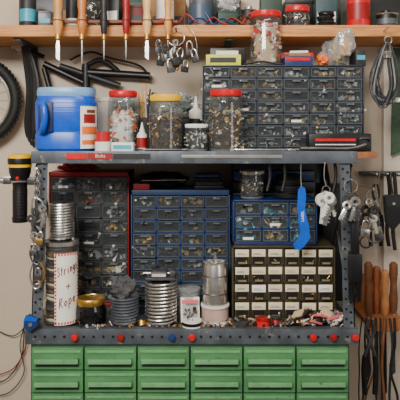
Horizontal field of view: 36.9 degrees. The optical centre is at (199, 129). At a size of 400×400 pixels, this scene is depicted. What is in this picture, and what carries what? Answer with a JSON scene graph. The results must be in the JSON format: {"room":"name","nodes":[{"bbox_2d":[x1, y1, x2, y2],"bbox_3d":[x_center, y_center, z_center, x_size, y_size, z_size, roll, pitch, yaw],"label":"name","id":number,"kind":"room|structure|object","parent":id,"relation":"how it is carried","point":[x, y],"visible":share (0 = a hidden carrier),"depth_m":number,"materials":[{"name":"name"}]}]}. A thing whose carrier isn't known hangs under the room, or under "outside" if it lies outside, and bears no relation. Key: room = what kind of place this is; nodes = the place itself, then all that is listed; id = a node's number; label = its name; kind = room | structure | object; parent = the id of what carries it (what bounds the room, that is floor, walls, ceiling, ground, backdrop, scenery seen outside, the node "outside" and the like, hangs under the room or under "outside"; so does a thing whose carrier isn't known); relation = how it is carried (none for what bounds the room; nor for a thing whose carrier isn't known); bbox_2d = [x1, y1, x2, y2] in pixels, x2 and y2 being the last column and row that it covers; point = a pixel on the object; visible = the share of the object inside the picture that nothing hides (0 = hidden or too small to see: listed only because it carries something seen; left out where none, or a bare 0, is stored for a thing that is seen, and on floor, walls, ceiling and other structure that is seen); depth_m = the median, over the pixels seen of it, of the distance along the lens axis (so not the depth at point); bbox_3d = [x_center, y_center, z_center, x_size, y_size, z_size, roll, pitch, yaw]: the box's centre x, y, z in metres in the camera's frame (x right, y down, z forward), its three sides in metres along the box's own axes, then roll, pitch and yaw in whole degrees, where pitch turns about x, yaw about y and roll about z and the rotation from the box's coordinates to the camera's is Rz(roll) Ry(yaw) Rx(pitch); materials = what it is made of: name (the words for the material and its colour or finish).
{"room":"workshop","nodes":[
{"label":"workshop","id":0,"kind":"room"},
{"bbox_2d":[7,154,31,222],"bbox_3d":[-0.570,0.184,1.900,0.077,0.217,0.077,0,0,0],"label":"flashlight","id":1,"kind":"object","parent":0,"point":[19,165],"depth_m":1.88,"materials":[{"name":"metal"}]},
{"bbox_2d":[0,0,399,399],"bbox_3d":[0.000,0.150,2.300,5.200,2.700,0.100,0,0,0],"label":"wall","id":2,"kind":"structure","parent":0,"point":[15,240],"depth_m":2.25,"materials":[{"name":"paint"}]},
{"bbox_2d":[0,63,22,138],"bbox_3d":[-0.818,-0.106,2.190,0.334,0.334,0.060,0,0,0],"label":"wheel","id":3,"kind":"object","parent":2,"relation":"hanging from","point":[12,87],"visible":1,"depth_m":2.17,"materials":[{"name":"black rubber"}]},
{"bbox_2d":[0,325,26,395],"bbox_3d":[-0.709,0.839,2.235,0.143,0.303,0.030,0,0,0],"label":"cable loop","id":4,"kind":"object","parent":2,"relation":"attached to","point":[23,350],"visible":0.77,"depth_m":2.23,"materials":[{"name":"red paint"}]},
{"bbox_2d":[41,51,150,88],"bbox_3d":[-0.382,-0.126,2.210,0.403,0.331,0.032,0,0,0],"label":"frame","id":5,"kind":"object","parent":2,"relation":"hanging from","point":[66,71],"visible":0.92,"depth_m":2.20,"materials":[{"name":"black metal"}]},
{"bbox_2d":[359,185,383,248],"bbox_3d":[0.585,0.304,2.146,0.092,0.210,0.208,0,0,0],"label":"keys","id":6,"kind":"object","parent":2,"relation":"hanging from","point":[372,210],"visible":0.98,"depth_m":2.06,"materials":[{"name":"metal"}]},
{"bbox_2d":[354,273,399,331],"bbox_3d":[0.618,0.600,2.119,0.130,0.140,0.261,0,0,0],"label":"tool rack","id":7,"kind":"object","parent":2,"relation":"attached to","point":[359,306],"visible":0.34,"depth_m":2.05,"materials":[{"name":"brown wood"}]},
{"bbox_2d":[364,262,372,376],"bbox_3d":[0.569,0.640,2.025,0.029,0.390,0.028,0,0,0],"label":"chisel","id":8,"kind":"object","parent":7,"relation":"in","point":[368,266],"visible":0.88,"depth_m":2.02,"materials":[{"name":"brown wood"}]},
{"bbox_2d":[361,315,378,394],"bbox_3d":[0.552,0.733,1.964,0.057,0.250,0.048,0,0,0],"label":"pliers","id":9,"kind":"object","parent":7,"relation":"hanging from","point":[369,338],"visible":1,"depth_m":1.94,"materials":[{"name":"metal"}]},
{"bbox_2d":[372,266,380,380],"bbox_3d":[0.602,0.664,2.045,0.029,0.402,0.028,0,0,0],"label":"chisel","id":10,"kind":"object","parent":7,"relation":"in","point":[376,279],"visible":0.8,"depth_m":2.04,"materials":[{"name":"wood"}]},
{"bbox_2d":[358,318,398,399],"bbox_3d":[0.587,0.803,1.970,0.136,0.371,0.020,0,0,0],"label":"bundle","id":11,"kind":"object","parent":7,"relation":"hanging from","point":[393,342],"visible":0.79,"depth_m":1.97,"materials":[{"name":"black plastic"}]},
{"bbox_2d":[381,270,388,392],"bbox_3d":[0.624,0.684,2.025,0.029,0.423,0.028,0,0,0],"label":"chisel","id":12,"kind":"object","parent":7,"relation":"in","point":[384,273],"visible":0.92,"depth_m":2.02,"materials":[{"name":"metal"}]},
{"bbox_2d":[389,262,397,374],"bbox_3d":[0.659,0.643,2.045,0.029,0.385,0.028,0,0,0],"label":"chisel","id":13,"kind":"object","parent":7,"relation":"in","point":[393,266],"visible":0.9,"depth_m":2.04,"materials":[{"name":"brown wood"}]},
{"bbox_2d":[359,171,399,175],"bbox_3d":[0.704,0.160,2.179,0.214,0.018,0.139,0,0,0],"label":"rail","id":14,"kind":"object","parent":2,"relation":"attached to","point":[363,173],"visible":0.77,"depth_m":2.21,"materials":[{"name":"black metal"}]},
{"bbox_2d":[368,172,383,245],"bbox_3d":[0.625,0.281,2.128,0.059,0.264,0.020,0,0,0],"label":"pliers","id":15,"kind":"object","parent":14,"relation":"hanging from","point":[381,216],"visible":0.59,"depth_m":2.12,"materials":[{"name":"metal"}]},
{"bbox_2d":[383,172,399,230],"bbox_3d":[0.672,0.248,2.098,0.063,0.203,0.040,0,0,0],"label":"pouch","id":16,"kind":"object","parent":14,"relation":"hanging from","point":[391,202],"visible":1,"depth_m":2.08,"materials":[{"name":"black leather"}]},
{"bbox_2d":[385,172,397,249],"bbox_3d":[0.680,0.288,2.130,0.046,0.278,0.014,0,0,0],"label":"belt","id":17,"kind":"object","parent":14,"relation":"hanging from","point":[393,173],"visible":0.62,"depth_m":2.12,"materials":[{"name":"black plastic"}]},
{"bbox_2d":[381,49,399,399],"bbox_3d":[0.805,0.600,2.235,0.249,1.800,0.030,0,0,0],"label":"trim","id":18,"kind":"structure","parent":2,"relation":"attached to","point":[388,162],"depth_m":2.22,"materials":[{"name":"beige paint"}]},
{"bbox_2d":[0,25,399,69],"bbox_3d":[0.000,-0.250,2.125,2.600,0.200,0.250,0,0,0],"label":"shelf","id":19,"kind":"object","parent":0,"point":[34,36],"depth_m":2.00,"materials":[{"name":"brown wood"}]},
{"bbox_2d":[20,0,35,24],"bbox_3d":[-0.588,-0.406,2.050,0.059,0.112,0.059,0,0,0],"label":"paint can","id":20,"kind":"object","parent":19,"relation":"on","point":[27,7],"visible":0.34,"depth_m":2.03,"materials":[{"name":"metal"}]},
{"bbox_2d":[21,46,39,147],"bbox_3d":[-0.613,-0.120,2.170,0.068,0.372,0.008,0,0,0],"label":"tire","id":21,"kind":"object","parent":19,"relation":"hanging from","point":[32,82],"visible":0.92,"depth_m":2.17,"materials":[{"name":"black rubber"}]},
{"bbox_2d":[19,0,53,24],"bbox_3d":[-0.579,-0.425,2.200,0.149,0.150,0.082,0,0,0],"label":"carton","id":22,"kind":"object","parent":19,"relation":"on","point":[41,5],"visible":0.04,"depth_m":2.16,"materials":[{"name":"grey cardboard"}]},
{"bbox_2d":[38,11,52,24],"bbox_3d":[-0.528,-0.375,2.050,0.046,0.050,0.072,0,0,-11],"label":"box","id":23,"kind":"object","parent":19,"relation":"on","point":[44,17],"visible":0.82,"depth_m":2.02,"materials":[{"name":"cardboard"}]},
{"bbox_2d":[66,0,77,24],"bbox_3d":[-0.437,-0.436,2.050,0.045,0.172,0.045,0,0,0],"label":"spray can","id":24,"kind":"object","parent":19,"relation":"on","point":[71,5],"visible":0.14,"depth_m":2.03,"materials":[{"name":"black metal"}]},
{"bbox_2d":[86,0,100,24],"bbox_3d":[-0.377,-0.410,2.089,0.066,0.120,0.061,0,0,-8],"label":"storage jar","id":25,"kind":"object","parent":19,"relation":"on","point":[92,13],"visible":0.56,"depth_m":2.07,"materials":[{"name":"clear glass"}]},
{"bbox_2d":[50,20,177,23],"bbox_3d":[-0.285,-0.359,1.992,0.424,0.010,0.015,0,0,0],"label":"rack","id":26,"kind":"object","parent":19,"relation":"on","point":[51,21],"visible":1,"depth_m":1.98,"materials":[{"name":"brown wood"}]},
{"bbox_2d":[53,0,62,60],"bbox_3d":[-0.466,-0.343,1.967,0.036,0.234,0.036,0,0,-45],"label":"chisel","id":27,"kind":"object","parent":26,"relation":"hanging from","point":[58,4],"visible":1,"depth_m":1.96,"materials":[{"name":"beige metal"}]},
{"bbox_2d":[77,0,86,63],"bbox_3d":[-0.387,-0.335,1.967,0.036,0.250,0.036,0,0,-45],"label":"screwdriver","id":28,"kind":"object","parent":26,"relation":"hanging from","point":[81,21],"visible":1,"depth_m":1.96,"materials":[{"name":"orange wood"}]},
{"bbox_2d":[100,0,107,57],"bbox_3d":[-0.315,-0.345,1.970,0.029,0.230,0.036,0,0,0],"label":"screwdriver","id":29,"kind":"object","parent":26,"relation":"hanging from","point":[103,3],"visible":1,"depth_m":1.96,"materials":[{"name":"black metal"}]},
{"bbox_2d":[122,0,129,57],"bbox_3d":[-0.243,-0.345,1.970,0.029,0.230,0.036,0,0,0],"label":"screwdriver","id":30,"kind":"object","parent":26,"relation":"hanging from","point":[125,3],"visible":1,"depth_m":1.96,"materials":[{"name":"red paint"}]},
{"bbox_2d":[142,0,151,59],"bbox_3d":[-0.174,-0.345,1.967,0.034,0.230,0.034,0,0,45],"label":"chisel","id":31,"kind":"object","parent":26,"relation":"in","point":[146,20],"visible":1,"depth_m":1.96,"materials":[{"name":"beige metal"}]},
{"bbox_2d":[164,0,171,44],"bbox_3d":[-0.105,-0.361,1.970,0.029,0.198,0.036,0,0,0],"label":"awl","id":32,"kind":"object","parent":26,"relation":"hanging from","point":[167,3],"visible":0.99,"depth_m":1.96,"materials":[{"name":"beige wood"}]},
{"bbox_2d":[107,0,122,24],"bbox_3d":[-0.290,-0.400,2.050,0.050,0.100,0.072,0,0,9],"label":"jar","id":33,"kind":"object","parent":19,"relation":"on","point":[114,9],"visible":0.47,"depth_m":2.02,"materials":[{"name":"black plastic"}]},
{"bbox_2d":[129,5,143,24],"bbox_3d":[-0.217,-0.385,2.050,0.053,0.070,0.072,0,0,-6],"label":"box","id":34,"kind":"object","parent":19,"relation":"on","point":[136,12],"visible":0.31,"depth_m":2.02,"materials":[{"name":"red plastic"}]},
{"bbox_2d":[156,0,173,24],"bbox_3d":[-0.120,-0.431,2.050,0.066,0.162,0.066,0,0,0],"label":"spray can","id":35,"kind":"object","parent":19,"relation":"on","point":[160,9],"visible":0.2,"depth_m":2.03,"materials":[{"name":"metal"}]},
{"bbox_2d":[151,0,186,24],"bbox_3d":[-0.114,-0.410,2.200,0.127,0.120,0.082,0,0,0],"label":"carton","id":36,"kind":"object","parent":19,"relation":"on","point":[180,6],"visible":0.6,"depth_m":2.16,"materials":[{"name":"orange cardboard"}]},
{"bbox_2d":[189,0,212,24],"bbox_3d":[0.003,-0.416,2.050,0.086,0.132,0.086,0,0,0],"label":"tin","id":37,"kind":"object","parent":19,"relation":"on","point":[196,7],"visible":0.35,"depth_m":2.01,"materials":[{"name":"metal"}]},
{"bbox_2d":[178,12,266,24],"bbox_3d":[0.084,-0.374,2.010,0.320,0.047,0.010,0,0,0],"label":"cable","id":38,"kind":"object","parent":19,"relation":"on","point":[190,16],"visible":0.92,"depth_m":2.01,"materials":[{"name":"red paint"}]},
{"bbox_2d":[213,0,240,24],"bbox_3d":[0.055,-0.420,2.200,0.185,0.140,0.082,0,0,0],"label":"carton","id":39,"kind":"object","parent":19,"relation":"on","point":[216,9],"visible":0.24,"depth_m":2.16,"materials":[{"name":"grey cardboard"}]},
{"bbox_2d":[216,11,238,24],"bbox_3d":[0.092,-0.375,2.050,0.070,0.050,0.072,0,0,-5],"label":"case","id":40,"kind":"object","parent":19,"relation":"on","point":[220,14],"visible":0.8,"depth_m":2.02,"materials":[{"name":"green plastic"}]},
{"bbox_2d":[259,0,281,24],"bbox_3d":[0.250,-0.420,2.130,0.077,0.140,0.072,0,0,0],"label":"tool case","id":41,"kind":"object","parent":19,"relation":"on","point":[263,4],"visible":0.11,"depth_m":2.10,"materials":[{"name":"plastic"}]},
{"bbox_2d":[283,5,311,24],"bbox_3d":[0.337,-0.388,2.070,0.090,0.075,0.086,0,0,-21],"label":"storage jar","id":42,"kind":"object","parent":19,"relation":"on","point":[297,12],"visible":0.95,"depth_m":2.04,"materials":[{"name":"clear glass"}]},
{"bbox_2d":[282,0,313,24],"bbox_3d":[0.359,-0.410,2.200,0.105,0.120,0.082,0,0,0],"label":"carton","id":43,"kind":"object","parent":19,"relation":"on","point":[310,3],"visible":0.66,"depth_m":2.16,"materials":[{"name":"black cardboard"}]},
{"bbox_2d":[314,0,336,24],"bbox_3d":[0.443,-0.410,2.120,0.076,0.120,0.072,0,0,6],"label":"case","id":44,"kind":"object","parent":19,"relation":"on","point":[319,5],"visible":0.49,"depth_m":2.09,"materials":[{"name":"teal plastic"}]},
{"bbox_2d":[316,11,334,24],"bbox_3d":[0.426,-0.376,2.035,0.063,0.048,0.056,0,0,0],"label":"coil","id":45,"kind":"object","parent":19,"relation":"on","point":[323,18],"visible":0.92,"depth_m":2.01,"materials":[{"name":"black plastic"}]},
{"bbox_2d":[347,0,370,24],"bbox_3d":[0.541,-0.421,2.050,0.083,0.142,0.083,0,0,0],"label":"can","id":46,"kind":"object","parent":19,"relation":"on","point":[358,11],"visible":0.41,"depth_m":2.02,"materials":[{"name":"plastic"}]},
{"bbox_2d":[337,0,399,24],"bbox_3d":[0.620,-0.425,2.200,0.229,0.150,0.082,0,0,0],"label":"carton","id":47,"kind":"object","parent":19,"relation":"on","point":[377,6],"visible":0.3,"depth_m":2.16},
{"bbox_2d":[369,27,399,108],"bbox_3d":[0.601,-0.202,1.949,0.085,0.266,0.068,0,0,-40],"label":"cable","id":48,"kind":"object","parent":19,"relation":"hanging from","point":[383,54],"visible":1,"depth_m":1.94,"materials":[{"name":"metal"}]},
{"bbox_2d":[375,10,397,24],"bbox_3d":[0.637,-0.378,2.050,0.076,0.057,0.076,0,0,0],"label":"tin","id":49,"kind":"object","parent":19,"relation":"on","point":[386,17],"visible":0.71,"depth_m":2.02,"materials":[{"name":"silver metal"}]},
{"bbox_2d":[391,48,399,155],"bbox_3d":[0.728,-0.103,2.197,0.055,0.396,0.013,0,0,0],"label":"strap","id":50,"kind":"object","parent":19,"relation":"hanging from","point":[395,112],"visible":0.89,"depth_m":2.20,"materials":[{"name":"fabric"}]},
{"bbox_2d":[338,31,353,54],"bbox_3d":[0.477,-0.291,1.967,0.050,0.095,0.052,0,0,-43],"label":"bag","id":51,"kind":"object","parent":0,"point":[345,44],"visible":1,"depth_m":1.96,"materials":[{"name":"plastic"}]},
{"bbox_3d":[0.000,1.550,0.300,5.400,0.100,4.100,0,0,0],"label":"floor","id":52,"kind":"structure","parent":0,"visible":0},
{"bbox_2d":[31,344,348,399],"bbox_3d":[-0.030,1.069,1.973,0.949,0.862,0.435,0,0,0],"label":"base cabinet","id":53,"kind":"object","parent":52,"relation":"on","point":[58,371],"visible":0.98,"depth_m":1.77,"materials":[{"name":"metal"}]},
{"bbox_2d":[25,149,376,343],"bbox_3d":[0.005,0.350,1.998,1.051,0.574,0.464,0,0,0],"label":"metal shelving unit","id":54,"kind":"object","parent":53,"relation":"on","point":[44,333],"depth_m":1.79,"materials":[{"name":"grey metal"}]},
{"bbox_2d":[23,314,38,331],"bbox_3d":[-0.497,0.566,1.767,0.041,0.050,0.024,0,0,0],"label":"clamp","id":55,"kind":"object","parent":54,"relation":"on","point":[30,322],"visible":1,"depth_m":1.76,"materials":[{"name":"blue paint"}]},
{"bbox_2d":[45,238,78,325],"bbox_3d":[-0.426,0.467,1.849,0.107,0.255,0.104,0,0,28],"label":"storage jar","id":56,"kind":"object","parent":54,"relation":"on","point":[61,259],"visible":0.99,"depth_m":1.81,"materials":[{"name":"white paper"}]},
{"bbox_2d":[48,201,74,240],"bbox_3d":[-0.427,0.280,1.850,0.080,0.119,0.080,0,0,0],"label":"coil spring","id":57,"kind":"object","parent":56,"relation":"on","point":[61,221],"visible":1,"depth_m":1.82,"materials":[{"name":"metal"}]},
{"bbox_2d":[35,87,97,150],"bbox_3d":[-0.424,-0.034,1.897,0.194,0.200,0.190,0,0,0],"label":"plastic jug","id":58,"kind":"object","parent":54,"relation":"on","point":[66,118],"visible":0.99,"depth_m":1.84,"materials":[{"name":"blue plastic"}]},
{"bbox_2d":[76,293,105,326],"bbox_3d":[-0.335,0.554,1.845,0.092,0.080,0.092,0,0,0],"label":"jar","id":59,"kind":"object","parent":54,"relation":"on","point":[91,308],"visible":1,"depth_m":1.81,"materials":[{"name":"glass"}]},
{"bbox_2d":[49,169,133,304],"bbox_3d":[-0.376,0.371,2.106,0.274,0.457,0.188,0,0,0],"label":"drawer organizer","id":60,"kind":"object","parent":54,"relation":"on","point":[101,198],"visible":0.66,"depth_m":2.04,"materials":[{"name":"paint"}]},
{"bbox_2d":[57,164,100,170],"bbox_3d":[-0.428,0.130,2.107,0.160,0.022,0.115,0,0,0],"label":"rag","id":61,"kind":"object","parent":60,"relation":"on","point":[75,167],"visible":1,"depth_m":2.08,"materials":[{"name":"fabric"}]},
{"bbox_2d":[95,131,110,150],"bbox_3d":[-0.301,0.035,1.860,0.050,0.062,0.049,0,0,0],"label":"bottle","id":62,"kind":"object","parent":54,"relation":"on","point":[103,137],"visible":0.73,"depth_m":1.84,"materials":[{"name":"plastic"}]},
{"bbox_2d":[96,97,114,141],"bbox_3d":[-0.343,-0.022,2.060,0.101,0.177,0.100,0,0,0],"label":"plastic tub","id":63,"kind":"object","parent":54,"relation":"on","point":[105,105],"visible":0.5,"depth_m":2.02,"materials":[{"name":"white plastic"}]},
{"bbox_2d":[108,90,137,144],"bbox_3d":[-0.251,-0.031,1.965,0.102,0.193,0.109,0,0,0],"label":"jar","id":64,"kind":"object","parent":54,"relation":"on","point":[122,122],"visible":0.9,"depth_m":1.93,"materials":[{"name":"clear glass"}]},
{"bbox_2d":[115,98,138,111],"bbox_3d":[-0.263,-0.097,2.128,0.117,0.078,0.082,0,0,0],"label":"crumpled plastic bag","id":65,"kind":"object","parent":64,"relation":"in","point":[125,104],"visible":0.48,"depth_m":2.12,"materials":[{"name":"clear plastic"}]},
{"bbox_2d":[111,142,134,150],"bbox_3d":[-0.237,0.052,1.854,0.068,0.028,0.052,0,0,0],"label":"box","id":66,"kind":"object","parent":54,"relation":"on","point":[115,146],"visible":0.82,"depth_m":1.83,"materials":[{"name":"cardboard"}]},
{"bbox_2d":[111,275,138,326],"bbox_3d":[-0.230,0.520,1.841,0.090,0.148,0.087,0,0,0],"label":"can","id":67,"kind":"object","parent":54,"relation":"on","point":[125,297],"visible":0.95,"depth_m":1.81,"materials":[{"name":"grey metal"}]},
{"bbox_2d":[137,122,146,148],"bbox_3d":[-0.183,0.021,1.890,0.033,0.090,0.032,0,0,0],"label":"glue bottle","id":68,"kind":"object","parent":54,"relation":"on","point":[141,136],"visible":0.8,"depth_m":1.88,"materials":[{"name":"white plastic"}]},
{"bbox_2d":[137,84,154,147],"bbox_3d":[-0.188,-0.046,2.050,0.065,0.224,0.065,0,0,0],"label":"paintbrushes","id":69,"kind":"object","parent":54,"relation":"on","point":[144,119],"visible":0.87,"depth_m":2.04,"materials":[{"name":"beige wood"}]},
{"bbox_2d":[78,321,223,328],"bbox_3d":[-0.146,0.588,1.800,0.440,0.032,0.030,0,0,-1],"label":"bolts","id":70,"kind":"object","parent":54,"relation":"on","point":[211,325],"visible":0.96,"depth_m":1.80,"materials":[{"name":"metal"}]},
{"bbox_2d":[145,280,176,325],"bbox_3d":[-0.120,0.526,1.840,0.100,0.135,0.099,0,0,0],"label":"spring","id":71,"kind":"object","parent":54,"relation":"on","point":[158,294],"visible":0.95,"depth_m":1.80,"materials":[{"name":"silver metal"}]},
{"bbox_2d":[142,268,175,280],"bbox_3d":[-0.125,0.441,1.840,0.104,0.028,0.060,0,0,0],"label":"block","id":72,"kind":"object","parent":71,"relation":"on","point":[155,274],"visible":1,"depth_m":1.81,"materials":[{"name":"metal"}]},
{"bbox_2d":[134,115,188,148],"bbox_3d":[-0.153,0.006,2.155,0.312,0.120,0.116,0,0,0],"label":"storage box","id":73,"kind":"object","parent":54,"relation":"on","point":[184,119],"visible":0.07,"depth_m":2.10,"materials":[{"name":"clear plastic"}]},
{"bbox_2d":[173,95,197,111],"bbox_3d":[-0.051,-0.098,2.132,0.120,0.080,0.087,0,0,0],"label":"crumpled plastic bag","id":74,"kind":"object","parent":73,"relation":"on","point":[185,105],"visible":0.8,"depth_m":2.11,"materials":[{"name":"clear plastic"}]},
{"bbox_2d":[147,94,182,148],"bbox_3d":[-0.108,-0.021,1.866,0.115,0.175,0.105,0,0,0],"label":"jar","id":75,"kind":"object","parent":54,"relation":"on","point":[164,132],"visible":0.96,"depth_m":1.83,"materials":[{"name":"clear glass"}]},
{"bbox_2d":[131,186,229,309],"bbox_3d":[-0.063,0.397,2.048,0.329,0.398,0.183,0,0,0],"label":"drawer organizer","id":76,"kind":"object","parent":54,"relation":"on","point":[183,227],"visible":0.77,"depth_m":1.98,"materials":[{"name":"blue paint"}]},
{"bbox_2d":[134,171,188,188],"bbox_3d":[-0.130,0.169,2.050,0.190,0.056,0.108,0,0,0],"label":"pouch","id":77,"kind":"object","parent":76,"relation":"on","point":[157,179],"visible":0.96,"depth_m":2.02,"materials":[{"name":"fabric"}]},
{"bbox_2d":[193,172,223,188],"bbox_3d":[0.027,0.172,2.050,0.106,0.050,0.097,0,0,0],"label":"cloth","id":78,"kind":"object","parent":76,"relation":"on","point":[202,180],"visible":1,"depth_m":2.01,"materials":[{"name":"black fabric"}]},
{"bbox_2d":[181,297,199,322],"bbox_3d":[-0.029,0.554,1.839,0.058,0.073,0.043,0,0,-6],"label":"label","id":79,"kind":"object","parent":54,"relation":"on","point":[190,308],"visible":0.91,"depth_m":1.85,"materials":[{"name":"white paper"}]},
{"bbox_2d":[182,317,201,328],"bbox_3d":[-0.024,0.583,1.815,0.060,0.018,0.060,0,0,0],"label":"tape roll","id":80,"kind":"object","parent":54,"relation":"on","point":[188,323],"visible":0.99,"depth_m":1.79,"materials":[{"name":"white plastic"}]},
{"bbox_2d":[183,124,207,148],"bbox_3d":[-0.014,0.024,1.865,0.077,0.085,0.072,0,0,0],"label":"jar","id":81,"kind":"object","parent":54,"relation":"on","point":[194,140],"visible":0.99,"depth_m":1.84,"materials":[{"name":"clear glass"}]},
{"bbox_2d":[189,96,201,149],"bbox_3d":[-0.014,-0.025,2.050,0.049,0.181,0.049,0,0,0],"label":"glue bottle","id":82,"kind":"object","parent":54,"relation":"on","point":[195,114],"visible":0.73,"depth_m":2.03,"materials":[{"name":"white plastic"}]},
{"bbox_2d":[201,302,228,325],"bbox_3d":[0.047,0.567,1.865,0.089,0.055,0.089,0,0,0],"label":"container","id":83,"kind":"object","parent":54,"relation":"on","point":[210,314],"visible":0.66,"depth_m":1.83,"materials":[{"name":"plastic"}]},
{"bbox_2d":[202,255,227,306],"bbox_3d":[0.047,0.463,1.865,0.081,0.152,0.081,0,0,0],"label":"steel canister","id":84,"kind":"object","parent":83,"relation":"on","point":[214,271],"visible":1,"depth_m":1.83,"materials":[{"name":"silver metal"}]},
{"bbox_2d":[207,89,243,148],"bbox_3d":[0.080,-0.029,1.854,0.110,0.190,0.107,0,0,-23],"label":"jar","id":85,"kind":"object","parent":54,"relation":"on","point":[226,131],"visible":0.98,"depth_m":1.82,"materials":[{"name":"clear glass"}]},
{"bbox_2d":[182,155,281,157],"bbox_3d":[0.095,0.079,1.786,0.300,0.010,0.002,0,0,0],"label":"label strip","id":86,"kind":"object","parent":54,"relation":"on","point":[183,156],"visible":1,"depth_m":1.78,"materials":[{"name":"paper"}]},
{"bbox_2d":[225,315,300,326],"bbox_3d":[0.192,0.585,1.829,0.232,0.041,0.069,0,0,0],"label":"pile","id":87,"kind":"object","parent":54,"relation":"on","point":[251,321],"visible":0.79,"depth_m":1.81,"materials":[{"name":"gold metal"}]},
{"bbox_2d":[231,164,314,198],"bbox_3d":[0.256,0.216,2.130,0.288,0.226,0.100,0,0,0],"label":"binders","id":88,"kind":"object","parent":54,"relation":"on","point":[308,183],"visible":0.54,"depth_m":2.08,"materials":[{"name":"black plastic"}]},
{"bbox_2d":[230,195,334,320],"bbox_3d":[0.258,0.406,1.954,0.323,0.371,0.222,0,0,0],"label":"organizer","id":89,"kind":"object","parent":54,"relation":"on","point":[281,280],"depth_m":1.86,"materials":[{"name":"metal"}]},
{"bbox_2d":[240,169,263,195],"bbox_3d":[0.168,0.175,1.940,0.080,0.091,0.080,0,0,0],"label":"jar","id":90,"kind":"object","parent":89,"relation":"on","point":[252,188],"visible":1,"depth_m":1.92,"materials":[{"name":"clear glass"}]},
{"bbox_2d":[274,173,302,198],"bbox_3d":[0.291,0.181,1.950,0.105,0.077,0.099,0,0,0],"label":"cable bundle","id":91,"kind":"object","parent":89,"relation":"on","point":[293,182],"visible":0.84,"depth_m":1.91,"materials":[{"name":"rubber"}]},
{"bbox_2d":[200,64,365,150],"bbox_3d":[0.268,-0.072,2.000,0.536,0.283,0.180,0,0,0],"label":"organizer","id":92,"kind":"object","parent":54,"relation":"on","point":[279,105],"visible":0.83,"depth_m":1.93,"materials":[{"name":"plastic"}]},
{"bbox_2d":[206,55,240,64],"bbox_3d":[0.076,-0.228,1.984,0.114,0.036,0.072,0,0,0],"label":"box","id":93,"kind":"object","parent":92,"relation":"on","point":[210,59],"visible":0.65,"depth_m":1.95,"materials":[{"name":"yellow cardboard"}]},
{"bbox_2d":[210,48,245,64],"bbox_3d":[0.096,-0.244,2.059,0.123,0.070,0.042,0,0,0],"label":"supplies","id":94,"kind":"object","parent":92,"relation":"on","point":[213,51],"visible":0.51,"depth_m":2.04,"materials":[{"name":"plastic"}]},
{"bbox_2d":[251,9,282,64],"bbox_3d":[0.220,-0.301,1.998,0.109,0.184,0.109,0,0,-37],"label":"jar","id":95,"kind":"object","parent":92,"relation":"on","point":[266,40],"visible":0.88,"depth_m":1.97,"materials":[{"name":"clear glass"}]},
{"bbox_2d":[282,56,312,64],"bbox_3d":[0.322,-0.225,1.989,0.092,0.030,0.082,0,0,0],"label":"box","id":96,"kind":"object","parent":92,"relation":"on","point":[287,60],"visible":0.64,"depth_m":1.95,"materials":[{"name":"blue cardboard"}]},
{"bbox_2d":[317,38,348,64],"bbox_3d":[0.459,-0.271,2.040,0.125,0.112,0.079,0,0,0],"label":"bag","id":97,"kind":"object","parent":92,"relation":"on","point":[323,58],"visible":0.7,"depth_m":2.03,"materials":[{"name":"clear plastic"}]},
{"bbox_2d":[349,51,365,65],"bbox_3d":[0.526,-0.234,2.004,0.034,0.050,0.092,0,0,0],"label":"box","id":98,"kind":"object","parent":92,"relation":"on","point":[357,57],"visible":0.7,"depth_m":1.96,"materials":[{"name":"plastic"}]},
{"bbox_2d":[293,165,309,249],"bbox_3d":[0.304,0.229,1.795,0.051,0.260,0.007,0,0,0],"label":"tool","id":99,"kind":"object","parent":54,"relation":"hanging from","point":[303,238],"visible":1,"depth_m":1.79,"materials":[{"name":"blue plastic"}]},
{"bbox_2d":[265,164,337,191],"bbox_3d":[0.308,0.133,1.820,0.219,0.112,0.010,0,0,0],"label":"strap","id":100,"kind":"object","parent":54,"relation":"hanging from","point":[269,165],"visible":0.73,"depth_m":1.82,"materials":[{"name":"plastic"}]},
{"bbox_2d":[292,307,342,326],"bbox_3d":[0.362,0.572,1.825,0.169,0.059,0.071,0,0,0],"label":"scraps","id":101,"kind":"object","parent":54,"relation":"on","point":[305,316],"visible":0.97,"depth_m":1.81,"materials":[{"name":"multicoloured paper"}]},
{"bbox_2d":[315,162,336,225],"bbox_3d":[0.374,0.188,1.773,0.067,0.186,0.047,0,0,0],"label":"keys","id":102,"kind":"object","parent":54,"relation":"hanging from","point":[328,199],"visible":1,"depth_m":1.76,"materials":[{"name":"metal"}]},
{"bbox_2d":[317,183,342,300],"bbox_3d":[0.476,0.394,2.138,0.098,0.400,0.124,0,0,0],"label":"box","id":103,"kind":"object","parent":54,"relation":"on","point":[327,231],"visible":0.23,"depth_m":2.08,"materials":[{"name":"black plastic"}]},
{"bbox_2d":[300,143,366,150],"bbox_3d":[0.402,0.051,1.810,0.201,0.025,0.012,0,0,0],"label":"bar","id":104,"kind":"object","parent":54,"relation":"on","point":[356,147],"visible":1,"depth_m":1.80,"materials":[{"name":"metal"}]},
{"bbox_2d":[306,133,370,151],"bbox_3d":[0.430,0.038,1.860,0.192,0.055,0.079,0,0,0],"label":"tool case","id":105,"kind":"object","parent":54,"relation":"on","point":[312,139],"visible":0.93,"depth_m":1.83,"materials":[{"name":"plastic"}]},
{"bbox_2d":[338,178,361,221],"bbox_3d":[0.443,0.206,1.756,0.052,0.127,0.078,0,0,35],"label":"keys","id":106,"kind":"object","parent":54,"relation":"hanging from","point":[352,201],"visible":1,"depth_m":1.75,"materials":[{"name":"metal"}]},
{"bbox_2d":[348,221,361,301],"bbox_3d":[0.459,0.365,1.781,0.043,0.288,0.029,0,0,0],"label":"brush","id":107,"kind":"object","parent":54,"relation":"hanging from","point":[354,258],"visible":0.93,"depth_m":1.77,"materials":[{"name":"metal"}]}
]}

